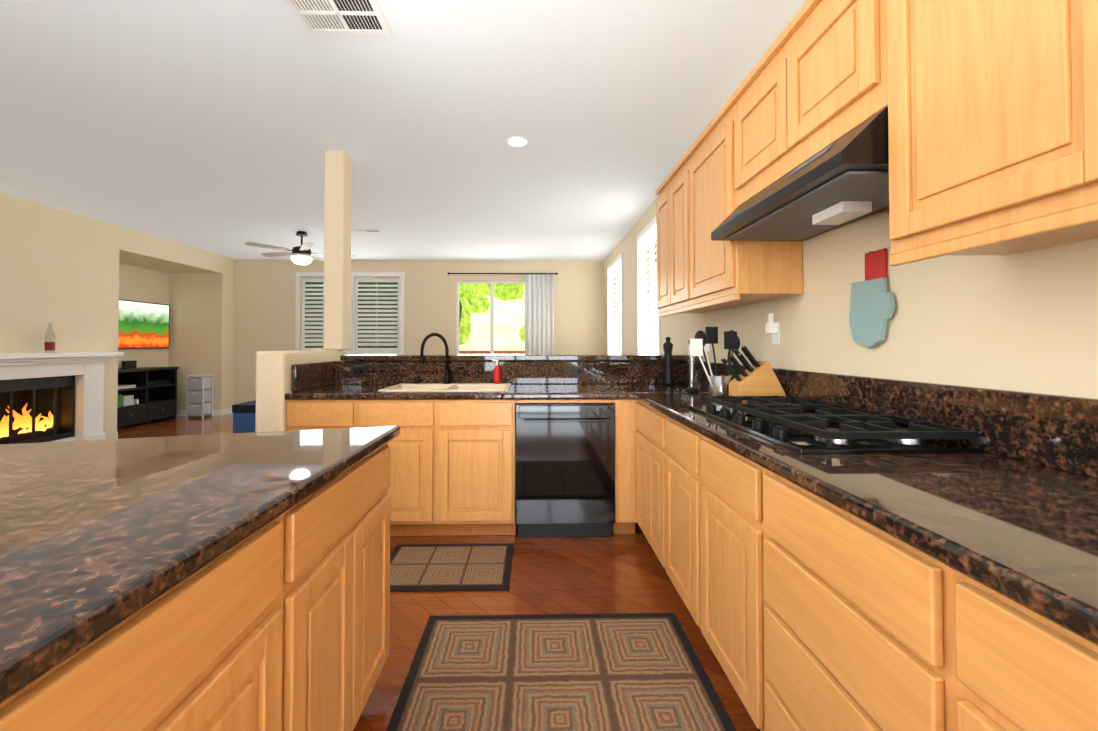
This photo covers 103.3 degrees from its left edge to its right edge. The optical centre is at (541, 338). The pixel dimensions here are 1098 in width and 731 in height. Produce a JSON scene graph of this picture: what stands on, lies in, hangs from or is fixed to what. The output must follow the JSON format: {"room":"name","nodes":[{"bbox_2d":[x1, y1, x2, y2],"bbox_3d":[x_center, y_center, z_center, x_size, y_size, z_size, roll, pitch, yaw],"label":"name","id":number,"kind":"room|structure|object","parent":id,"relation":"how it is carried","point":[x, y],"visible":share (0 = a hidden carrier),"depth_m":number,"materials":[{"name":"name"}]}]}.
{"room":"kitchen and living room","nodes":[
{"label":"kitchen and living room","id":0,"kind":"room"},
{"bbox_2d":[0,192,235,441],"bbox_3d":[-5.914,-0.124,2.645,1.050,2.740,10.250,0,-1,-1],"label":"wall","id":1,"kind":"structure","parent":0,"point":[73,278],"depth_m":5.45,"materials":[{"name":"beige paint"}]},
{"bbox_2d":[0,387,61,433],"bbox_3d":[-5.822,0.775,4.644,0.490,0.800,0.910,0,-1,-1],"label":"firebox","id":2,"kind":"object","parent":1,"relation":"in","point":[44,401],"visible":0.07,"depth_m":5.06,"materials":[{"name":"black metal"}]},
{"bbox_2d":[0,375,74,443],"bbox_3d":[-5.587,0.775,4.649,0.307,0.716,0.826,0,-1,-1],"label":"fireplace insert","id":3,"kind":"object","parent":2,"relation":"in","point":[26,427],"visible":0.98,"depth_m":4.74,"materials":[{"name":"black metal"}]},
{"bbox_2d":[0,352,123,441],"bbox_3d":[-5.311,0.715,4.655,0.230,1.120,1.510,0,-1,-1],"label":"fireplace mantel","id":4,"kind":"object","parent":1,"relation":"attached to","point":[87,368],"visible":0.69,"depth_m":5.06,"materials":[{"name":"white wood"}]},
{"bbox_2d":[44,323,54,352],"bbox_3d":[-5.308,-0.009,4.690,0.077,0.324,0.077,0,-1,-1],"label":"wine bottle","id":5,"kind":"object","parent":4,"relation":"on","point":[49,345],"visible":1,"depth_m":4.67,"materials":[{"name":"clear glass"}]},
{"bbox_2d":[118,299,169,348],"bbox_3d":[-6.330,-0.216,6.714,0.070,0.740,1.300,0,-1,-1],"label":"wall-mounted tv","id":6,"kind":"object","parent":1,"relation":"attached to","point":[143,325],"visible":0.65,"depth_m":6.87,"materials":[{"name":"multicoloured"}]},
{"bbox_2d":[177,409,222,415],"bbox_3d":[-5.908,1.264,7.416,0.884,0.100,0.017,0,-1,-1],"label":"baseboard","id":7,"kind":"structure","parent":1,"relation":"attached to","point":[215,412],"depth_m":7.41,"materials":[{"name":"white wood"}]},
{"bbox_2d":[223,408,231,414],"bbox_3d":[-5.477,1.267,7.590,0.020,0.100,0.300,0,-1,-1],"label":"baseboard","id":8,"kind":"structure","parent":1,"relation":"attached to","point":[229,410],"depth_m":7.56,"materials":[{"name":"white wood"}]},
{"bbox_2d":[255,350,333,431],"bbox_3d":[-1.665,0.666,2.954,0.180,1.170,0.630,0,-1,-1],"label":"wall","id":9,"kind":"structure","parent":0,"point":[273,377],"depth_m":2.65,"materials":[{"name":"beige paint"}]},
{"bbox_2d":[292,362,335,389],"bbox_3d":[-1.563,0.252,3.006,0.030,0.174,0.557,0,-1,-1],"label":"backsplash","id":10,"kind":"structure","parent":9,"relation":"attached to","point":[305,376],"depth_m":2.94,"materials":[{"name":"brown stone"}]},
{"bbox_2d":[333,350,343,360],"bbox_3d":[-0.273,0.672,3.421,2.980,1.170,0.230,0,-1,-1],"label":"wall","id":11,"kind":"structure","parent":0,"point":[337,353],"depth_m":3.38,"materials":[{"name":"beige paint"}]},
{"bbox_2d":[323,150,351,349],"bbox_3d":[-1.632,-0.698,3.477,0.155,1.569,0.155,0,-1,-1],"label":"column","id":12,"kind":"structure","parent":11,"relation":"on","point":[337,257],"depth_m":3.40,"materials":[{"name":"beige paint"}]},
{"bbox_2d":[351,367,366,375],"bbox_3d":[-1.370,0.245,3.253,0.116,0.070,0.007,0,-1,-1],"label":"outlet","id":13,"kind":"object","parent":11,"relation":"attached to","point":[355,371],"depth_m":3.25,"materials":[{"name":"black plastic"}]},
{"bbox_2d":[336,362,695,385],"bbox_3d":[-0.168,0.257,3.296,2.770,0.174,0.030,0,-1,-1],"label":"backsplash","id":14,"kind":"structure","parent":11,"relation":"attached to","point":[378,373],"depth_m":3.28,"materials":[{"name":"brown stone"}]},
{"bbox_2d":[569,366,583,375],"bbox_3d":[0.264,0.245,3.285,0.116,0.070,0.007,0,-1,-1],"label":"outlet","id":15,"kind":"object","parent":14,"relation":"in","point":[573,371],"depth_m":3.28,"materials":[{"name":"black plastic"}]},
{"bbox_2d":[0,0,806,260],"bbox_3d":[-2.605,-1.553,2.728,7.970,0.120,10.550,0,-1,-1],"label":"ceiling","id":16,"kind":"structure","parent":0,"point":[219,127],"depth_m":2.89,"materials":[{"name":"white paint"}]},
{"bbox_2d":[244,231,355,264],"bbox_3d":[-3.249,-1.224,5.938,1.307,0.444,1.250,0,-1,-1],"label":"ceiling fan","id":17,"kind":"object","parent":16,"relation":"hanging from","point":[302,252],"visible":0.98,"depth_m":5.80,"materials":[{"name":"brown metal"}]},
{"bbox_2d":[284,0,390,34],"bbox_3d":[-0.936,-1.496,1.994,0.400,0.012,0.270,0,-1,-1],"label":"ceiling vent","id":18,"kind":"object","parent":16,"relation":"in","point":[345,17],"visible":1,"depth_m":2.02,"materials":[{"name":"white metal"}]},
{"bbox_2d":[351,229,382,232],"bbox_3d":[-2.348,-1.442,5.807,0.400,0.012,0.160,0,-1,-1],"label":"ceiling vent","id":19,"kind":"object","parent":16,"relation":"in","point":[366,230],"visible":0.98,"depth_m":5.82,"materials":[{"name":"white metal"}]},
{"bbox_2d":[506,136,528,146],"bbox_3d":[-0.180,-1.481,3.268,0.169,0.007,0.169,0,-1,-7],"label":"recessed light","id":20,"kind":"object","parent":16,"relation":"in","point":[516,141],"visible":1,"depth_m":3.23,"materials":[{"name":"white plastic"}]},
{"bbox_2d":[234,260,603,403],"bbox_3d":[-2.704,-0.049,7.906,7.970,2.740,0.150,0,-1,-1],"label":"wall","id":21,"kind":"structure","parent":0,"point":[265,308],"depth_m":7.85,"materials":[{"name":"beige paint"}]},
{"bbox_2d":[295,272,404,354],"bbox_3d":[-3.448,-0.422,7.872,1.970,1.545,0.200,0,-1,-1],"label":"window","id":22,"kind":"structure","parent":21,"relation":"in","point":[350,351],"depth_m":7.81,"materials":[{"name":"white"}]},
{"bbox_2d":[301,277,399,352],"bbox_3d":[-3.448,-0.429,7.864,1.772,1.372,0.096,0,-1,-1],"label":"window shutter","id":23,"kind":"object","parent":22,"relation":"attached to","point":[357,319],"visible":0.73,"depth_m":7.86,"materials":[{"name":"white wood"}]},
{"bbox_2d":[456,280,525,353],"bbox_3d":[-0.904,-0.328,7.934,1.290,1.460,0.070,0,-1,-1],"label":"window","id":24,"kind":"structure","parent":21,"relation":"in","point":[491,283],"depth_m":7.91,"materials":[{"name":"white"}]},
{"bbox_2d":[447,272,557,274],"bbox_3d":[-0.697,-1.170,7.836,1.984,0.044,0.096,0,-1,-1],"label":"curtain rod","id":25,"kind":"object","parent":21,"relation":"attached to","point":[448,273],"visible":0.98,"depth_m":7.80,"materials":[{"name":"brown metal"}]},
{"bbox_2d":[526,274,553,353],"bbox_3d":[-0.030,0.052,7.804,0.513,2.415,0.070,0,-1,-1],"label":"curtain","id":26,"kind":"object","parent":25,"relation":"hanging from","point":[539,314],"visible":0.65,"depth_m":7.81,"materials":[{"name":"white fabric"}]},
{"bbox_2d":[117,413,760,730],"bbox_3d":[-2.605,1.307,2.687,7.970,0.120,10.550,0,-1,-1],"label":"floor","id":27,"kind":"structure","parent":0,"point":[619,573],"depth_m":2.11,"materials":[{"name":"brown wood"}]},
{"bbox_2d":[117,360,178,426],"bbox_3d":[-6.138,0.812,6.553,0.412,0.980,1.140,0,-1,-1],"label":"media console","id":28,"kind":"object","parent":27,"relation":"on","point":[145,394],"visible":0.54,"depth_m":6.55,"materials":[{"name":"black wood"}]},
{"bbox_2d":[0,446,390,730],"bbox_3d":[-1.526,0.778,0.267,2.036,0.868,2.553,0,-1,-1],"label":"kitchen island","id":29,"kind":"object","parent":27,"relation":"on","point":[228,582],"depth_m":0.82,"materials":[{"name":"brown wood"}]},
{"bbox_2d":[0,426,399,713],"bbox_3d":[-1.536,0.321,0.292,2.080,0.040,2.592,0,-1,-1],"label":"island countertop","id":30,"kind":"structure","parent":29,"relation":"on","point":[95,535],"depth_m":0.75,"materials":[{"name":"brown stone"}]},
{"bbox_2d":[186,375,213,417],"bbox_3d":[-5.738,0.963,7.290,0.280,0.700,0.247,0,-1,-1],"label":"cart","id":31,"kind":"object","parent":27,"relation":"on","point":[198,396],"visible":0.98,"depth_m":7.18,"materials":[{"name":"white plastic"}]},
{"bbox_2d":[232,400,255,432],"bbox_3d":[-3.800,1.091,6.094,0.670,0.410,0.620,0,-1,-1],"label":"storage bin","id":32,"kind":"object","parent":27,"relation":"on","point":[244,417],"visible":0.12,"depth_m":5.79,"materials":[{"name":"blue plastic"}]},
{"bbox_2d":[285,398,367,430],"bbox_3d":[-1.323,0.817,2.967,0.508,0.868,0.627,0,-1,-1],"label":"base cabinet","id":33,"kind":"object","parent":27,"relation":"on","point":[302,413],"depth_m":2.66,"materials":[{"name":"brown wood"}]},
{"bbox_2d":[368,398,451,535],"bbox_3d":[-0.900,0.817,2.975,0.640,0.868,0.627,0,-1,-1],"label":"base cabinet","id":34,"kind":"object","parent":27,"relation":"on","point":[418,489],"depth_m":2.67,"materials":[{"name":"brown wood"}]},
{"bbox_2d":[390,543,513,591],"bbox_3d":[-0.513,1.236,2.373,0.700,0.011,0.490,0,-1,-1],"label":"area rug","id":35,"kind":"object","parent":27,"relation":"on","point":[446,567],"visible":0.79,"depth_m":2.33,"materials":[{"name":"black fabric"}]},
{"bbox_2d":[448,398,519,534],"bbox_3d":[-0.451,0.817,2.984,0.565,0.868,0.627,0,-1,-1],"label":"base cabinet","id":36,"kind":"object","parent":27,"relation":"on","point":[482,464],"depth_m":2.68,"materials":[{"name":"brown wood"}]},
{"bbox_2d":[284,382,708,401],"bbox_3d":[-0.177,0.359,2.990,2.800,0.040,0.637,0,-1,-1],"label":"countertop","id":37,"kind":"structure","parent":36,"relation":"on","point":[522,391],"depth_m":2.76,"materials":[{"name":"brown stone"}]},
{"bbox_2d":[414,333,460,383],"bbox_3d":[-0.773,0.144,3.217,0.355,0.378,0.055,0,-1,2],"label":"faucet","id":38,"kind":"object","parent":37,"relation":"on","point":[447,373],"visible":0.98,"depth_m":3.21,"materials":[{"name":"brown metal"}]},
{"bbox_2d":[380,382,511,389],"bbox_3d":[-0.636,0.447,3.024,0.829,0.230,0.475,0,-1,-1],"label":"sink","id":39,"kind":"object","parent":37,"relation":"in","point":[399,385],"depth_m":3.18,"materials":[{"name":"beige ceramic"}]},
{"bbox_2d":[492,359,500,383],"bbox_3d":[-0.333,0.244,3.236,0.063,0.178,0.056,0,-1,-1],"label":"soap dispenser","id":40,"kind":"object","parent":37,"relation":"on","point":[497,375],"visible":0.98,"depth_m":3.21,"materials":[{"name":"red plastic"}]},
{"bbox_2d":[662,337,674,385],"bbox_3d":[0.931,0.162,3.196,0.092,0.358,0.091,0,-1,-1],"label":"pepper mill","id":41,"kind":"object","parent":37,"relation":"on","point":[668,358],"visible":1,"depth_m":3.17,"materials":[{"name":"black"}]},
{"bbox_2d":[684,340,698,391],"bbox_3d":[0.950,0.172,2.746,0.090,0.325,0.089,0,-1,-1],"label":"stand","id":42,"kind":"object","parent":37,"relation":"on","point":[691,388],"visible":0.69,"depth_m":2.73,"materials":[{"name":"silver metal"}]},
{"bbox_2d":[386,613,735,730],"bbox_3d":[0.060,1.222,1.389,1.090,0.011,1.090,0,-1,-1],"label":"area rug","id":43,"kind":"object","parent":27,"relation":"on","point":[599,672],"visible":1,"depth_m":1.56,"materials":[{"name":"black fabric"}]},
{"bbox_2d":[516,403,614,537],"bbox_3d":[0.143,0.830,2.964,0.615,0.842,0.625,0,-1,-1],"label":"dishwasher","id":44,"kind":"object","parent":27,"relation":"on","point":[565,469],"visible":0.92,"depth_m":2.68,"materials":[{"name":"black metal"}]},
{"bbox_2d":[612,398,631,533],"bbox_3d":[0.899,0.817,2.979,0.648,0.868,0.688,0,-1,-1],"label":"base cabinet","id":45,"kind":"object","parent":27,"relation":"on","point":[623,406],"depth_m":2.71,"materials":[{"name":"brown wood"}]},
{"bbox_2d":[632,398,655,553],"bbox_3d":[0.911,0.808,2.362,0.648,0.868,0.663,0,-1,-1],"label":"base cabinet","id":46,"kind":"object","parent":27,"relation":"on","point":[643,417],"depth_m":2.49,"materials":[{"name":"brown wood"}]},
{"bbox_2d":[656,410,687,608],"bbox_3d":[0.920,0.801,1.886,0.648,0.868,0.592,0,-1,-1],"label":"base cabinet","id":47,"kind":"object","parent":27,"relation":"on","point":[671,516],"depth_m":1.99,"materials":[{"name":"brown wood"}]},
{"bbox_2d":[684,426,739,697],"bbox_3d":[0.927,0.796,1.479,0.648,0.868,0.526,0,-1,-1],"label":"base cabinet","id":48,"kind":"object","parent":27,"relation":"on","point":[711,470],"depth_m":1.52,"materials":[{"name":"brown wood"}]},
{"bbox_2d":[740,454,923,730],"bbox_3d":[0.938,0.788,0.944,0.648,0.868,0.697,0,-1,-1],"label":"base cabinet","id":49,"kind":"object","parent":27,"relation":"on","point":[886,592],"depth_m":0.95,"materials":[{"name":"brown wood"}]},
{"bbox_2d":[632,394,1097,641],"bbox_3d":[0.933,0.330,0.943,0.658,0.040,3.500,0,-1,-1],"label":"countertop","id":50,"kind":"structure","parent":49,"relation":"on","point":[1028,530],"depth_m":0.81,"materials":[{"name":"brown stone"}]},
{"bbox_2d":[690,327,739,395],"bbox_3d":[0.968,0.131,2.402,0.314,0.397,0.151,0,-1,-1],"label":"utensil crock","id":51,"kind":"object","parent":50,"relation":"on","point":[701,342],"visible":0.9,"depth_m":2.37,"materials":[{"name":"silver metal"}]},
{"bbox_2d":[721,346,789,403],"bbox_3d":[1.049,0.180,2.138,0.309,0.292,0.100,0,-1,-1],"label":"knife block","id":52,"kind":"object","parent":50,"relation":"on","point":[757,378],"visible":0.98,"depth_m":2.09,"materials":[{"name":"brown wood"}]},
{"bbox_2d":[688,395,984,453],"bbox_3d":[0.951,0.288,1.614,0.510,0.060,0.860,0,-1,-1],"label":"cooktop","id":53,"kind":"object","parent":50,"relation":"in","point":[801,425],"visible":1,"depth_m":1.33,"materials":[{"name":"black metal"}]},
{"bbox_2d":[924,550,1097,730],"bbox_3d":[0.948,0.780,0.391,0.648,0.868,0.561,0,-1,-1],"label":"base cabinet","id":54,"kind":"object","parent":27,"relation":"on","point":[993,662],"depth_m":0.60,"materials":[{"name":"brown wood"}]},
{"bbox_2d":[604,196,1097,398],"bbox_3d":[1.304,-0.122,2.782,0.150,2.740,10.250,0,-1,-1],"label":"wall","id":55,"kind":"structure","parent":0,"point":[1026,321],"depth_m":1.42,"materials":[{"name":"beige paint"}]},
{"bbox_2d":[607,252,622,353],"bbox_3d":[1.128,-0.437,6.809,0.050,1.585,1.250,0,-1,-1],"label":"window","id":56,"kind":"structure","parent":55,"relation":"in","point":[616,261],"depth_m":6.52,"materials":[{"name":"white"}]},
{"bbox_2d":[611,262,620,353],"bbox_3d":[1.193,-0.445,6.811,0.092,1.412,1.052,0,-1,-1],"label":"window shutter","id":57,"kind":"object","parent":56,"relation":"attached to","point":[614,271],"visible":0.62,"depth_m":6.87,"materials":[{"name":"white wood"}]},
{"bbox_2d":[637,217,659,353],"bbox_3d":[1.165,-0.465,4.840,0.050,1.585,0.950,0,-1,-1],"label":"window","id":58,"kind":"structure","parent":55,"relation":"in","point":[647,229],"depth_m":5.22,"materials":[{"name":"white"}]},
{"bbox_2d":[642,229,656,353],"bbox_3d":[1.230,-0.473,4.841,0.092,1.412,0.752,0,-1,-1],"label":"window shutter","id":59,"kind":"object","parent":58,"relation":"attached to","point":[650,239],"visible":0.73,"depth_m":4.88,"materials":[{"name":"white wood"}]},
{"bbox_2d":[655,182,703,315],"bbox_3d":[1.051,-0.669,3.139,0.337,0.946,0.413,0,-1,-1],"label":"upper cabinet","id":60,"kind":"object","parent":55,"relation":"attached to","point":[659,206],"depth_m":3.25,"materials":[{"name":"brown wood"}]},
{"bbox_2d":[663,162,724,311],"bbox_3d":[1.057,-0.674,2.813,0.337,0.946,0.490,0,-1,-1],"label":"upper cabinet","id":61,"kind":"object","parent":55,"relation":"attached to","point":[671,182],"depth_m":2.96,"materials":[{"name":"brown wood"}]},
{"bbox_2d":[679,97,802,307],"bbox_3d":[1.065,-0.680,2.390,0.337,0.946,0.658,0,-1,-1],"label":"upper cabinet","id":62,"kind":"object","parent":55,"relation":"attached to","point":[712,273],"depth_m":2.24,"materials":[{"name":"brown wood"}]},
{"bbox_2d":[731,46,776,207],"bbox_3d":[1.076,-0.894,1.811,0.337,0.535,0.501,0,-1,-1],"label":"upper cabinet","id":63,"kind":"object","parent":55,"relation":"attached to","point":[751,101],"depth_m":1.88,"materials":[{"name":"brown wood"}]},
{"bbox_2d":[765,313,779,344],"bbox_3d":[1.213,-0.052,2.289,0.049,0.165,0.070,0,-1,-1],"label":"outlet","id":64,"kind":"object","parent":55,"relation":"attached to","point":[772,326],"visible":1,"depth_m":2.24,"materials":[{"name":"white plastic"}]},
{"bbox_2d":[711,107,888,240],"bbox_3d":[1.027,-0.524,1.617,0.441,0.202,0.868,0,-1,-1],"label":"range hood","id":65,"kind":"object","parent":55,"relation":"attached to","point":[842,181],"visible":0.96,"depth_m":1.45,"materials":[{"name":"black metal"}]},
{"bbox_2d":[771,0,878,179],"bbox_3d":[1.083,-0.899,1.436,0.337,0.535,0.501,0,-1,-1],"label":"upper cabinet","id":66,"kind":"object","parent":55,"relation":"attached to","point":[825,61],"depth_m":1.43,"materials":[{"name":"brown wood"}]},
{"bbox_2d":[849,248,894,347],"bbox_3d":[1.234,-0.146,1.621,0.032,0.365,0.200,0,-1,-1],"label":"oven mitt","id":67,"kind":"object","parent":55,"relation":"hanging from","point":[872,305],"visible":1,"depth_m":1.61,"materials":[{"name":"teal fabric"}]},
{"bbox_2d":[696,362,1097,477],"bbox_3d":[1.241,0.227,1.253,0.030,0.175,4.106,0,-1,-1],"label":"backsplash","id":68,"kind":"structure","parent":55,"relation":"attached to","point":[1060,431],"depth_m":1.20,"materials":[{"name":"brown stone"}]},
{"bbox_2d":[871,0,1097,263],"bbox_3d":[1.093,-0.701,0.900,0.337,0.946,0.563,0,-1,-1],"label":"upper cabinet","id":69,"kind":"object","parent":55,"relation":"attached to","point":[992,105],"depth_m":0.95,"materials":[{"name":"brown wood"}]},
{"bbox_2d":[1059,0,1097,215],"bbox_3d":[1.102,-0.708,0.441,0.337,0.946,0.626,0,-1,-1],"label":"upper cabinet","id":70,"kind":"object","parent":55,"relation":"attached to","point":[1078,19],"depth_m":0.76,"materials":[{"name":"brown wood"}]},
{"label":"outside","id":71,"kind":"structure","parent":0,"visible":0},
{"bbox_2d":[459,285,656,353],"bbox_3d":[-0.409,-6.288,24.869,60.000,16.300,70.300,0,-1,-1],"label":"garden","id":72,"kind":"object","parent":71,"point":[509,319],"depth_m":12.56,"materials":[{"name":"soil"}]},
{"bbox_2d":[305,240,655,347],"bbox_3d":[-1.132,-5.783,21.172,52.812,15.784,23.978,0,-1,-1],"label":"bushes","id":73,"kind":"object","parent":72,"relation":"on","point":[470,301],"visible":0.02,"depth_m":11.32,"materials":[{"name":"green plant"}]}
]}

